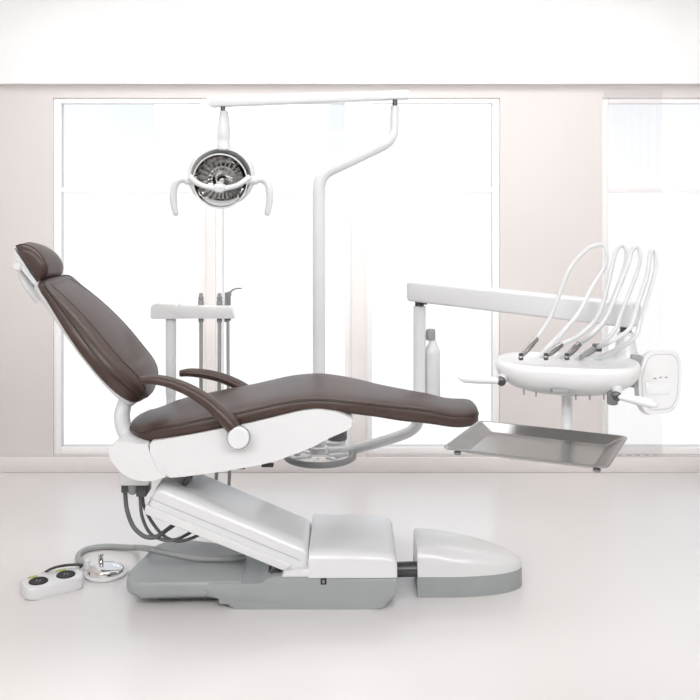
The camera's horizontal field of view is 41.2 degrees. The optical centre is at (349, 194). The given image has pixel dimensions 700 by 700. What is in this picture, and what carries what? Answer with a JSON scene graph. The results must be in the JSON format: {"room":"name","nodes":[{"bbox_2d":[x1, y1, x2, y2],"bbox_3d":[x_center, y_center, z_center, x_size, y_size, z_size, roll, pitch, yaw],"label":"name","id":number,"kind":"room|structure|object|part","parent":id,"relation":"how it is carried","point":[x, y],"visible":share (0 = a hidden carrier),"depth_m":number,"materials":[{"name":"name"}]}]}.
{"room":"dental clinic","nodes":[
{"label":"dental clinic","id":0,"kind":"room"},
{"bbox_2d":[0,473,699,699],"bbox_3d":[0.000,1.610,1.420,5.400,0.100,8.040,0,0,0],"label":"floor","id":1,"kind":"structure","parent":0,"point":[606,606],"depth_m":3.48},
{"bbox_2d":[20,563,82,599],"bbox_3d":[-1.170,1.529,3.691,0.258,0.062,0.144,0,0,-35],"label":"foot pedal","id":2,"kind":"object","parent":1,"relation":"on","point":[47,584],"visible":1,"depth_m":3.65,"materials":[{"name":"white plastic"}]},
{"bbox_3d":[-1.163,1.512,3.770,0.158,0.026,0.020,0,0,-28],"label":"cord","id":3,"kind":"part","parent":2,"relation":"part of","materials":[{"name":"black rubber"}]},
{"bbox_2d":[75,544,245,582],"bbox_3d":[-0.837,1.486,3.808,0.828,0.149,0.335,0,0,34],"label":"foot pedal","id":4,"kind":"object","parent":1,"relation":"on","point":[100,571],"visible":1,"depth_m":3.78,"materials":[{"name":"silver metal"}]},
{"bbox_3d":[-1.037,1.519,3.870,0.024,0.058,0.024,0,0,0],"label":"valve post","id":5,"kind":"part","parent":4,"relation":"part of","materials":[{"name":"silver metal"}]},
{"bbox_2d":[12,242,478,609],"bbox_3d":[-0.405,0.874,3.697,1.821,1.373,0.661,0,0,0],"label":"dental chair","id":6,"kind":"object","parent":1,"relation":"on","point":[337,561],"visible":0.98,"depth_m":3.53,"materials":[{"name":"brown leather"}]},
{"bbox_3d":[-1.293,0.276,3.665,0.040,0.040,0.110,0,0,0],"label":"knob","id":7,"kind":"part","parent":6,"relation":"part of","materials":[{"name":"white plastic"}]},
{"bbox_3d":[-1.263,0.276,3.700,0.093,0.140,0.170,0,0,0],"label":"headrest plate","id":8,"kind":"part","parent":6,"relation":"part of","materials":[{"name":"white plastic"}]},
{"bbox_3d":[-0.992,0.569,3.700,0.415,0.480,0.511,0,0,0],"label":"backrest","id":9,"kind":"part","parent":6,"relation":"part of","materials":[{"name":"brown leather"}]},
{"bbox_3d":[-0.856,0.883,3.620,0.122,0.250,0.102,0,0,0],"label":"post","id":10,"kind":"part","parent":6,"relation":"part of","materials":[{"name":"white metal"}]},
{"bbox_3d":[-0.628,1.489,3.714,0.457,0.062,0.427,0,0,0],"label":"plate","id":11,"kind":"part","parent":6,"relation":"part of","materials":[{"name":"grey plastic"}]},
{"bbox_3d":[-0.582,0.768,3.410,0.370,0.220,0.076,0,0,0],"label":"armrest","id":12,"kind":"part","parent":6,"relation":"part of","materials":[{"name":"brown leather"}]},
{"bbox_2d":[150,302,234,403],"bbox_3d":[-0.706,0.843,4.105,0.379,0.725,0.150,0,0,10],"label":"assistant instrument arm","id":13,"kind":"object","parent":6,"relation":"attached to","point":[170,311],"visible":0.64,"depth_m":4.11,"materials":[{"name":"white plastic"}]},
{"bbox_3d":[-0.743,0.878,4.108,0.203,0.656,0.047,0,0,42],"label":"post","id":14,"kind":"part","parent":13,"relation":"part of","materials":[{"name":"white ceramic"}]},
{"bbox_2d":[198,293,203,389],"bbox_3d":[-0.592,0.997,4.151,0.180,1.118,0.042,0,0,13],"label":"suction handpiece","id":15,"kind":"object","parent":13,"relation":"hanging from","point":[200,301],"visible":0.26,"depth_m":4.15,"materials":[{"name":"grey plastic"}]},
{"bbox_2d":[214,293,221,479],"bbox_3d":[-0.536,0.998,4.151,0.146,1.120,0.039,0,0,18],"label":"suction handpiece","id":16,"kind":"object","parent":13,"relation":"hanging from","point":[219,295],"visible":0.32,"depth_m":4.15,"materials":[{"name":"grey plastic"}]},
{"bbox_2d":[224,287,241,485],"bbox_3d":[-0.493,0.985,4.151,0.139,1.144,0.038,0,0,19],"label":"syringe","id":17,"kind":"object","parent":13,"relation":"hanging from","point":[227,294],"visible":0.46,"depth_m":4.15,"materials":[{"name":"grey plastic"}]},
{"bbox_3d":[-0.530,0.844,3.990,0.402,0.201,0.065,0,0,0],"label":"armrest","id":18,"kind":"part","parent":6,"relation":"part of","materials":[{"name":"brown leather"}]},
{"bbox_3d":[-0.464,1.273,3.680,0.623,0.355,0.304,0,0,0],"label":"lift arm","id":19,"kind":"part","parent":6,"relation":"part of","materials":[{"name":"white plastic"}]},
{"bbox_2d":[130,373,477,441],"bbox_3d":[-0.178,0.836,3.700,1.367,0.189,0.511,0,0,0],"label":"seat cushion","id":20,"kind":"object","parent":6,"relation":"on","point":[312,407],"depth_m":3.52,"materials":[{"name":"brown leather"}]},
{"bbox_2d":[321,578,325,584],"bbox_3d":[-0.100,1.453,3.501,0.022,0.026,0.009,0,0,0],"label":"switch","id":21,"kind":"object","parent":6,"relation":"attached to","point":[323,580],"depth_m":3.50,"materials":[{"name":"grey plastic"}]},
{"bbox_2d":[284,243,681,468],"bbox_3d":[0.369,0.679,3.580,0.684,1.023,1.768,0,0,-44],"label":"dental delivery unit","id":22,"kind":"object","parent":6,"relation":"attached to","point":[655,376],"visible":0.84,"depth_m":3.25,"materials":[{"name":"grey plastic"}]},
{"bbox_2d":[170,90,409,454],"bbox_3d":[-0.268,0.340,4.127,1.056,1.595,0.190,0,0,0],"label":"light","id":23,"kind":"object","parent":22,"relation":"attached to","point":[221,176],"visible":0.98,"depth_m":4.08,"materials":[{"name":"white metal"}]},
{"bbox_3d":[-0.735,0.004,4.100,0.121,0.177,0.042,0,0,0],"label":"handle","id":24,"kind":"part","parent":23,"relation":"part of","materials":[{"name":"white plastic"}]},
{"bbox_3d":[-0.398,0.004,4.100,0.121,0.177,0.042,0,0,0],"label":"handle","id":25,"kind":"part","parent":23,"relation":"part of","materials":[{"name":"white plastic"}]},
{"bbox_3d":[-0.181,-0.423,4.100,0.882,0.070,0.070,0,0,0],"label":"swing arm","id":26,"kind":"part","parent":23,"relation":"part of","materials":[{"name":"white metal"}]},
{"bbox_3d":[0.126,0.840,4.129,0.419,0.701,0.088,0,0,14],"label":"support post","id":27,"kind":"part","parent":22,"relation":"part of","materials":[{"name":"white metal"}]},
{"bbox_2d":[426,329,439,395],"bbox_3d":[0.365,0.768,4.120,0.068,0.351,0.068,0,0,0],"label":"water bottle","id":28,"kind":"object","parent":22,"relation":"attached to","point":[432,349],"visible":0.82,"depth_m":4.09,"materials":[{"name":"plastic"}]},
{"bbox_3d":[0.439,0.615,3.110,0.159,0.037,0.032,0,0,-8],"label":"handle","id":29,"kind":"part","parent":22,"relation":"part of","materials":[{"name":"white plastic"}]},
{"bbox_3d":[0.507,0.624,3.121,0.030,0.030,0.030,0,0,0],"label":"handle knob","id":30,"kind":"part","parent":22,"relation":"part of","materials":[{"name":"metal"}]},
{"bbox_3d":[0.636,0.421,3.675,0.072,0.088,1.123,0,0,-41],"label":"swing arm","id":31,"kind":"part","parent":22,"relation":"part of","materials":[{"name":"white metal"}]},
{"bbox_2d":[444,421,626,472],"bbox_3d":[0.607,0.813,3.014,0.516,0.028,0.396,0,0,25],"label":"tray","id":32,"kind":"object","parent":22,"relation":"on","point":[584,449],"visible":1,"depth_m":3.05,"materials":[{"name":"silver metal"}]},
{"bbox_2d":[510,395,571,459],"bbox_3d":[0.648,0.749,3.136,0.282,0.207,0.365,0,0,0],"label":"support arm","id":33,"kind":"object","parent":22,"relation":"on","point":[566,399],"depth_m":3.28,"materials":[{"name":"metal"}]},
{"bbox_2d":[518,242,601,359],"bbox_3d":[0.724,0.363,3.229,0.337,0.395,0.046,0,0,-21],"label":"dental handpiece","id":34,"kind":"object","parent":22,"relation":"on","point":[531,344],"visible":1,"depth_m":3.23,"materials":[{"name":"grey plastic"}]},
{"bbox_3d":[0.788,0.378,3.295,0.255,0.420,0.023,0,0,5],"label":"whip arm","id":35,"kind":"part","parent":22,"relation":"part of","materials":[{"name":"white plastic"}]},
{"bbox_2d":[543,243,623,359],"bbox_3d":[0.801,0.364,3.201,0.302,0.394,0.043,0,0,-11],"label":"dental handpiece","id":36,"kind":"object","parent":22,"relation":"on","point":[556,348],"visible":1,"depth_m":3.19,"materials":[{"name":"grey plastic"}]},
{"bbox_3d":[0.845,0.378,3.259,0.250,0.420,0.035,0,0,12],"label":"whip arm","id":37,"kind":"part","parent":22,"relation":"part of","materials":[{"name":"white plastic"}]},
{"bbox_2d":[564,245,638,359],"bbox_3d":[0.857,0.366,3.169,0.260,0.391,0.074,0,0,0],"label":"dental handpiece","id":38,"kind":"object","parent":22,"relation":"on","point":[575,347],"visible":1,"depth_m":3.16,"materials":[{"name":"grey plastic"}]},
{"bbox_3d":[0.890,0.380,3.221,0.231,0.416,0.051,0,0,21],"label":"whip arm","id":39,"kind":"part","parent":22,"relation":"part of","materials":[{"name":"white plastic"}]},
{"bbox_3d":[0.864,0.663,3.060,0.036,0.053,0.036,0,0,0],"label":"regulator knob","id":40,"kind":"part","parent":22,"relation":"part of","materials":[{"name":"grey plastic"}]},
{"bbox_3d":[0.860,0.648,3.001,0.030,0.030,0.030,0,0,0],"label":"handle knob","id":41,"kind":"part","parent":22,"relation":"part of","materials":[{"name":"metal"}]},
{"bbox_2d":[579,249,654,358],"bbox_3d":[0.899,0.369,3.136,0.243,0.377,0.111,0,0,22],"label":"dental handpiece","id":42,"kind":"object","parent":22,"relation":"on","point":[596,347],"visible":1,"depth_m":3.12,"materials":[{"name":"grey plastic"}]},
{"bbox_3d":[0.885,0.629,3.067,0.040,0.066,0.141,0,0,17],"label":"handle stem","id":43,"kind":"part","parent":22,"relation":"part of","materials":[{"name":"white plastic"}]},
{"bbox_3d":[0.937,0.384,3.190,0.222,0.408,0.057,0,0,31],"label":"whip arm","id":44,"kind":"part","parent":22,"relation":"part of","materials":[{"name":"white plastic"}]},
{"bbox_3d":[0.911,0.657,2.970,0.141,0.037,0.032,0,0,30],"label":"handle","id":45,"kind":"part","parent":22,"relation":"part of","materials":[{"name":"white plastic"}]},
{"bbox_3d":[1.067,0.647,3.217,0.173,0.218,0.084,0,0,-11],"label":"control panel","id":46,"kind":"part","parent":22,"relation":"part of","materials":[{"name":"white plastic"}]},
{"bbox_2d":[397,528,521,597],"bbox_3d":[0.434,1.455,3.730,0.507,0.210,0.256,0,0,0],"label":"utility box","id":47,"kind":"object","parent":1,"relation":"on","point":[444,564],"visible":0.95,"depth_m":3.62,"materials":[{"name":"white plastic"}]},
{"bbox_2d":[0,85,699,456],"bbox_3d":[0.000,0.200,5.330,5.200,2.720,0.180,0,0,0],"label":"wall","id":48,"kind":"structure","parent":0,"point":[551,135],"depth_m":5.24,"materials":[{"name":"white paint"}]},
{"bbox_2d":[54,98,205,453],"bbox_3d":[-1.240,0.459,5.286,0.868,2.012,0.068,0,0,0],"label":"window","id":49,"kind":"structure","parent":48,"relation":"in","point":[60,447],"depth_m":5.25,"materials":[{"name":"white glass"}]},
{"bbox_3d":[-1.240,-0.280,5.282,0.788,0.475,0.006,0,0,0],"label":"glass pane","id":50,"kind":"part","parent":49,"relation":"part of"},
{"bbox_3d":[-1.240,0.706,5.282,0.788,1.439,0.006,0,0,0],"label":"glass pane","id":51,"kind":"part","parent":49,"relation":"part of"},
{"bbox_2d":[206,97,215,392],"bbox_3d":[-0.783,0.462,5.259,0.053,2.026,0.062,0,0,0],"label":"trim","id":52,"kind":"structure","parent":48,"relation":"attached to","point":[210,111],"depth_m":5.23,"materials":[{"name":"paint"}]},
{"bbox_2d":[216,102,350,453],"bbox_3d":[-0.375,0.459,5.286,0.772,2.012,0.068,0,0,0],"label":"window","id":53,"kind":"structure","parent":48,"relation":"in","point":[347,190],"depth_m":5.25,"materials":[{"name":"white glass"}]},
{"bbox_2d":[0,0,699,84],"bbox_3d":[0.000,-0.890,5.210,5.200,0.540,0.060,0,0,0],"label":"ceiling","id":54,"kind":"structure","parent":48,"relation":"attached to","point":[43,42],"depth_m":5.18,"materials":[{"name":"white paint"}]},
{"bbox_2d":[0,457,699,472],"bbox_3d":[0.000,1.518,5.231,5.200,0.085,0.018,0,0,0],"label":"baseboard","id":55,"kind":"structure","parent":48,"relation":"attached to","point":[7,464],"depth_m":5.22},
{"bbox_2d":[351,102,365,456],"bbox_3d":[0.048,0.462,5.259,0.081,2.026,0.062,0,0,0],"label":"trim","id":56,"kind":"structure","parent":48,"relation":"attached to","point":[358,109],"depth_m":5.23,"materials":[{"name":"paint"}]},
{"bbox_2d":[366,98,499,453],"bbox_3d":[0.465,0.459,5.286,0.761,2.012,0.068,0,0,0],"label":"window","id":57,"kind":"structure","parent":48,"relation":"in","point":[494,190],"depth_m":5.25,"materials":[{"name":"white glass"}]},
{"bbox_2d":[602,98,699,453],"bbox_3d":[1.885,0.459,5.286,0.930,2.012,0.068,0,0,0],"label":"window","id":58,"kind":"structure","parent":48,"relation":"in","point":[626,448],"depth_m":5.25,"materials":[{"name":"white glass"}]}
]}

